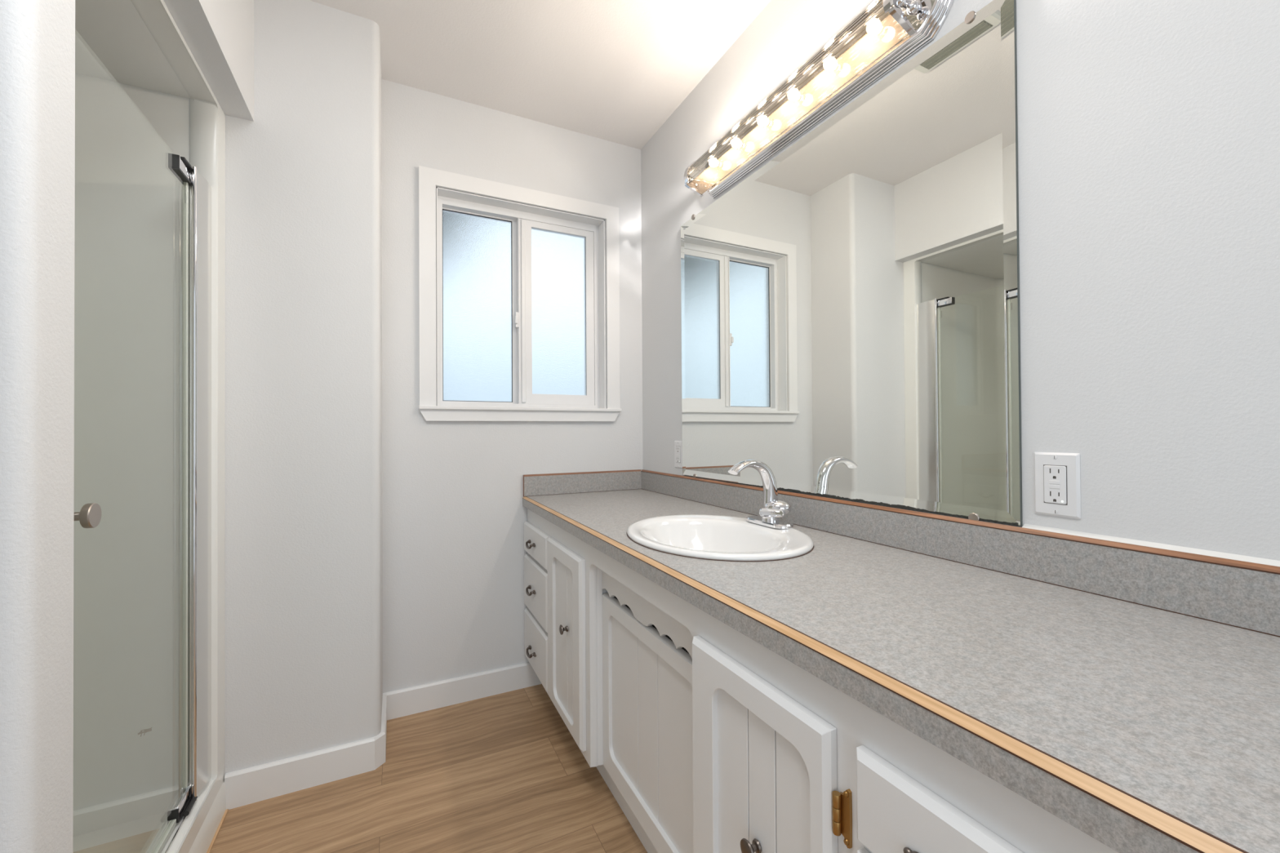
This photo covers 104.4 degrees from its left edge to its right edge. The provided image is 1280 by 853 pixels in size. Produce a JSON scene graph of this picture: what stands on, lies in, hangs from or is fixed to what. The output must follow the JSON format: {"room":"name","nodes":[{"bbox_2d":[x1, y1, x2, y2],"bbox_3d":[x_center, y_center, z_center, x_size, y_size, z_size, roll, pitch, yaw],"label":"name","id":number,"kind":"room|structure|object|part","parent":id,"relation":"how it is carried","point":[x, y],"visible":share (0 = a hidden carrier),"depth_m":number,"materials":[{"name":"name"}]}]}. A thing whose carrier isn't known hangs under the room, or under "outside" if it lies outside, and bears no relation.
{"room":"bathroom","nodes":[
{"label":"bathroom","id":0,"kind":"room"},
{"bbox_2d":[0,0,253,852],"bbox_3d":[-1.452,-0.117,0.765,1.172,2.440,1.015,0,-1,-26],"label":"wall","id":1,"kind":"structure","parent":0,"point":[37,37],"depth_m":0.59,"materials":[{"name":"white paint"}]},
{"bbox_2d":[163,0,382,775],"bbox_3d":[-1.614,-0.110,1.469,1.505,2.440,0.391,0,-1,-26],"label":"wall","id":2,"kind":"structure","parent":0,"point":[304,560],"depth_m":1.53,"materials":[{"name":"white paint"}]},
{"bbox_2d":[224,662,541,809],"bbox_3d":[-0.806,1.058,1.792,1.024,0.099,0.305,0,-1,-26],"label":"baseboard","id":3,"kind":"structure","parent":2,"relation":"attached to","point":[253,784],"depth_m":1.58,"materials":[{"name":"white paint"}]},
{"bbox_2d":[209,684,647,852],"bbox_3d":[-0.324,1.121,0.110,2.813,0.060,3.946,0,-1,-26],"label":"floor","id":4,"kind":"structure","parent":0,"point":[503,772],"depth_m":1.46,"materials":[{"name":"brown wood"}]},
{"bbox_2d":[72,0,228,852],"bbox_3d":[-1.376,0.093,0.853,0.846,2.022,0.920,0,-1,-26],"label":"shower stall","id":5,"kind":"object","parent":4,"relation":"on","point":[129,218],"visible":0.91,"depth_m":1.31,"materials":[{"name":"white plastic"}]},
{"bbox_2d":[73,28,211,852],"bbox_3d":[-1.044,0.145,1.026,0.097,1.644,0.767,0,-1,-26],"label":"shower door","id":6,"kind":"structure","parent":5,"relation":"attached to","point":[197,233],"depth_m":1.29,"materials":[{"name":"silver glass"}]},
{"bbox_3d":[-0.921,0.143,0.778,0.097,0.040,0.040,0,-1,-26],"label":"knob","id":7,"kind":"part","parent":6,"relation":"part of","materials":[{"name":"silver metal"}]},
{"bbox_3d":[-1.154,0.147,1.285,0.012,1.643,0.011,0,-1,-26],"label":"pivot post","id":8,"kind":"part","parent":6,"relation":"part of","materials":[{"name":"silver metal"}]},
{"bbox_2d":[524,509,1118,852],"bbox_3d":[0.297,0.712,1.128,0.592,0.768,2.474,0,-1,-26],"label":"vanity cabinet","id":9,"kind":"object","parent":4,"relation":"on","point":[706,739],"visible":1,"depth_m":0.84,"materials":[{"name":"white paint"}]},
{"bbox_3d":[-0.436,0.655,1.969,0.025,0.028,0.103,0,-1,-26],"label":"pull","id":10,"kind":"part","parent":9,"relation":"part of","materials":[{"name":"grey metal"}]},
{"bbox_3d":[-0.438,0.471,1.970,0.025,0.028,0.103,0,-1,-26],"label":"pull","id":11,"kind":"part","parent":9,"relation":"part of","materials":[{"name":"grey metal"}]},
{"bbox_3d":[-0.435,0.898,1.967,0.025,0.028,0.103,0,-1,-26],"label":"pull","id":12,"kind":"part","parent":9,"relation":"part of","materials":[{"name":"grey metal"}]},
{"bbox_3d":[-0.407,0.870,1.955,0.018,0.199,0.352,0,-1,-26],"label":"drawer","id":13,"kind":"part","parent":9,"relation":"part of","materials":[{"name":"white paint"}]},
{"bbox_3d":[-0.409,0.647,1.957,0.018,0.214,0.352,0,-1,-26],"label":"drawer","id":14,"kind":"part","parent":9,"relation":"part of","materials":[{"name":"white paint"}]},
{"bbox_3d":[-0.410,0.465,1.958,0.018,0.126,0.352,0,-1,-26],"label":"drawer","id":15,"kind":"part","parent":9,"relation":"part of","materials":[{"name":"white paint"}]},
{"bbox_3d":[-0.246,0.654,1.598,0.026,0.031,0.031,0,-1,-26],"label":"knob","id":16,"kind":"part","parent":9,"relation":"part of","materials":[{"name":"grey metal"}]},
{"bbox_3d":[-0.242,0.689,1.629,0.007,0.505,0.244,0,-1,-26],"label":"beadboard panel","id":17,"kind":"part","parent":9,"relation":"part of","materials":[{"name":"white paint"}]},
{"bbox_3d":[-0.248,0.682,1.631,0.018,0.568,0.355,0,-1,-26],"label":"door","id":18,"kind":"part","parent":9,"relation":"part of","materials":[{"name":"white paint"}]},
{"bbox_3d":[-0.003,0.689,1.200,0.038,0.600,0.574,0,-1,-26],"label":"bay moulding","id":19,"kind":"part","parent":9,"relation":"part of","materials":[{"name":"white paint"}]},
{"bbox_3d":[0.021,0.740,1.212,0.019,0.503,0.558,0,-1,-26],"label":"door","id":20,"kind":"part","parent":9,"relation":"part of","materials":[{"name":"white paint"}]},
{"bbox_3d":[0.025,0.733,1.216,0.008,0.427,0.482,0,-1,-26],"label":"beadboard panel","id":21,"kind":"part","parent":9,"relation":"part of","materials":[{"name":"white paint"}]},
{"bbox_3d":[0.170,0.643,0.755,0.026,0.031,0.031,0,-1,-26],"label":"knob","id":22,"kind":"part","parent":9,"relation":"part of","materials":[{"name":"grey metal"}]},
{"bbox_3d":[0.188,0.679,0.759,0.007,0.506,0.247,0,-1,-26],"label":"beadboard panel","id":23,"kind":"part","parent":9,"relation":"part of","materials":[{"name":"white paint"}]},
{"bbox_3d":[0.174,0.673,0.775,0.018,0.568,0.325,0,-1,-26],"label":"door","id":24,"kind":"part","parent":9,"relation":"part of","materials":[{"name":"white paint"}]},
{"bbox_3d":[0.340,0.622,0.438,0.018,0.231,0.352,0,-1,-26],"label":"drawer","id":25,"kind":"part","parent":9,"relation":"part of","materials":[{"name":"white paint"}]},
{"bbox_2d":[522,469,1279,852],"bbox_3d":[0.303,0.257,1.137,0.577,0.140,2.475,0,-1,-26],"label":"countertop","id":26,"kind":"structure","parent":9,"relation":"on","point":[1126,690],"depth_m":0.66,"materials":[{"name":"grey laminate"}]},
{"bbox_2d":[626,514,813,561],"bbox_3d":[0.196,0.352,1.302,0.442,0.156,0.541,0,-1,-26],"label":"sink","id":27,"kind":"object","parent":26,"relation":"in","point":[700,536],"visible":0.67,"depth_m":1.39,"materials":[{"name":"white ceramic"}]},
{"bbox_3d":[0.297,0.456,0.480,0.025,0.028,0.103,0,-1,-26],"label":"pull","id":28,"kind":"part","parent":9,"relation":"part of","materials":[{"name":"grey metal"}]},
{"bbox_3d":[0.339,0.439,0.439,0.018,0.110,0.352,0,-1,-26],"label":"drawer","id":29,"kind":"part","parent":9,"relation":"part of","materials":[{"name":"white paint"}]},
{"bbox_2d":[381,79,643,693],"bbox_3d":[-0.561,-0.111,2.173,1.208,2.440,0.140,0,-1,-26],"label":"wall","id":30,"kind":"structure","parent":0,"point":[454,515],"depth_m":2.02,"materials":[{"name":"white paint"}]},
{"bbox_2d":[417,165,621,421],"bbox_3d":[-0.509,-0.521,2.184,0.860,0.997,0.166,0,-1,-26],"label":"window","id":31,"kind":"structure","parent":30,"relation":"in","point":[521,271],"depth_m":2.19,"materials":[{"name":"white paint"}]},
{"bbox_3d":[-0.702,-0.511,2.150,0.294,0.811,0.005,0,-1,-26],"label":"glass pane","id":32,"kind":"part","parent":31,"relation":"part of","materials":[{"name":"white"}]},
{"bbox_3d":[-0.692,-0.512,2.158,0.330,0.832,0.026,0,-1,-26],"label":"fixed sash","id":33,"kind":"part","parent":31,"relation":"part of","materials":[{"name":"white plastic"}]},
{"bbox_3d":[-0.531,-0.516,2.224,0.715,0.871,0.075,0,-1,-26],"label":"frame","id":34,"kind":"part","parent":31,"relation":"part of","materials":[{"name":"white plastic"}]},
{"bbox_3d":[-0.490,-0.075,2.148,0.860,0.014,0.092,0,-1,-26],"label":"sill","id":35,"kind":"part","parent":31,"relation":"part of","materials":[{"name":"white paint"}]},
{"bbox_3d":[-0.521,-0.511,2.191,0.030,0.811,0.010,0,-1,-26],"label":"pull rail","id":36,"kind":"part","parent":31,"relation":"part of","materials":[{"name":"white plastic"}]},
{"bbox_3d":[-0.383,-0.512,2.278,0.356,0.824,0.028,0,-1,-26],"label":"sliding sash","id":37,"kind":"part","parent":31,"relation":"part of","materials":[{"name":"white plastic"}]},
{"bbox_3d":[-0.372,-0.518,2.279,0.262,0.754,0.005,0,-1,-26],"label":"glass pane","id":38,"kind":"part","parent":31,"relation":"part of","materials":[{"name":"white"}]},
{"bbox_2d":[310,0,770,149],"bbox_3d":[-0.339,-1.378,0.130,2.813,0.060,3.946,0,-1,-26],"label":"ceiling","id":39,"kind":"structure","parent":0,"point":[615,71],"depth_m":1.77,"materials":[{"name":"white paint"}]},
{"bbox_2d":[728,459,793,528],"bbox_3d":[0.344,0.184,1.373,0.152,0.184,0.164,-1,-1,40],"label":"faucet","id":40,"kind":"object","parent":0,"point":[773,508],"visible":1,"depth_m":1.38,"materials":[{"name":"silver metal"}]},
{"bbox_3d":[0.320,0.180,1.387,0.159,0.177,0.043,0,-1,-26],"label":"spout","id":41,"kind":"part","parent":40,"relation":"part of","materials":[{"name":"silver metal"}]},
{"bbox_3d":[0.363,0.269,1.396,0.062,0.010,0.160,0,-1,-26],"label":"plate","id":42,"kind":"part","parent":40,"relation":"part of","materials":[{"name":"silver metal"}]},
{"bbox_3d":[0.382,0.231,1.392,0.083,0.047,0.053,-1,-1,37],"label":"lever handle","id":43,"kind":"part","parent":40,"relation":"part of","materials":[{"name":"silver metal"}]},
{"bbox_2d":[640,0,1279,560],"bbox_3d":[0.885,-0.131,0.720,0.100,2.440,3.946,0,-1,-26],"label":"wall","id":44,"kind":"structure","parent":0,"point":[1148,131],"depth_m":0.81,"materials":[{"name":"white paint"}]},
{"bbox_2d":[674,440,682,468],"bbox_3d":[0.161,0.117,2.067,0.009,0.114,0.069,0,-1,-26],"label":"wall outlet","id":45,"kind":"object","parent":44,"relation":"attached to","point":[677,444],"visible":1,"depth_m":2.06,"materials":[{"name":"white plastic"}]},
{"bbox_2d":[675,446,679,462],"bbox_3d":[0.159,0.117,2.066,0.003,0.067,0.033,0,-1,-26],"label":"receptacle","id":46,"kind":"object","parent":45,"relation":"attached to","point":[677,448],"depth_m":2.06,"materials":[{"name":"white plastic"}]},
{"bbox_2d":[683,0,953,198],"bbox_3d":[0.410,-0.931,1.447,0.106,0.168,0.952,0,-1,-26],"label":"vanity light","id":47,"kind":"object","parent":44,"relation":"attached to","point":[893,31],"visible":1,"depth_m":1.32,"materials":[{"name":"silver metal"}]},
{"bbox_2d":[715,157,723,170],"bbox_3d":[0.263,-0.929,1.749,0.043,0.042,0.042,0,-1,-26],"label":"bulb","id":48,"kind":"object","parent":47,"relation":"attached to","point":[718,162],"depth_m":1.75,"materials":[{"name":"white glass"}]},
{"bbox_2d":[737,137,746,151],"bbox_3d":[0.321,-0.931,1.631,0.043,0.042,0.042,0,-1,-26],"label":"bulb","id":49,"kind":"object","parent":47,"relation":"attached to","point":[742,144],"depth_m":1.63,"materials":[{"name":"white glass"}]},
{"bbox_2d":[764,115,773,130],"bbox_3d":[0.379,-0.932,1.514,0.043,0.042,0.042,0,-1,-26],"label":"bulb","id":50,"kind":"object","parent":47,"relation":"attached to","point":[769,122],"depth_m":1.52,"materials":[{"name":"white glass"}]},
{"bbox_2d":[794,88,805,106],"bbox_3d":[0.437,-0.933,1.397,0.043,0.042,0.042,0,-1,-26],"label":"bulb","id":51,"kind":"object","parent":47,"relation":"attached to","point":[800,96],"depth_m":1.40,"materials":[{"name":"white glass"}]},
{"bbox_2d":[830,57,843,76],"bbox_3d":[0.494,-0.934,1.280,0.043,0.042,0.042,0,-1,-26],"label":"bulb","id":52,"kind":"object","parent":47,"relation":"attached to","point":[837,66],"depth_m":1.28,"materials":[{"name":"white glass"}]},
{"bbox_2d":[873,19,888,41],"bbox_3d":[0.552,-0.936,1.163,0.043,0.042,0.042,0,-1,-26],"label":"bulb","id":53,"kind":"object","parent":47,"relation":"attached to","point":[881,31],"depth_m":1.17,"materials":[{"name":"white glass"}]},
{"bbox_2d":[680,0,1022,525],"bbox_3d":[0.444,-0.319,1.488,0.010,1.043,1.226,0,-1,-26],"label":"wall mirror","id":54,"kind":"object","parent":44,"relation":"attached to","point":[851,328],"visible":0.98,"depth_m":1.20,"materials":[{"name":"silver mirror"}]},
{"bbox_2d":[640,469,1279,635],"bbox_3d":[0.553,0.238,1.260,0.018,0.091,2.475,0,-1,-26],"label":"backsplash","id":55,"kind":"structure","parent":44,"relation":"attached to","point":[1250,599],"depth_m":0.88,"materials":[{"name":"grey laminate"}]},
{"bbox_2d":[1033,452,1080,519],"bbox_3d":[0.743,0.104,0.887,0.009,0.114,0.069,0,-1,-26],"label":"wall outlet","id":56,"kind":"object","parent":44,"relation":"attached to","point":[1057,475],"visible":1,"depth_m":0.88,"materials":[{"name":"white plastic"}]},
{"bbox_2d":[1044,465,1066,504],"bbox_3d":[0.741,0.104,0.886,0.003,0.067,0.033,0,-1,-26],"label":"receptacle","id":57,"kind":"object","parent":56,"relation":"attached to","point":[1055,476],"depth_m":0.88,"materials":[{"name":"white plastic"}]}
]}

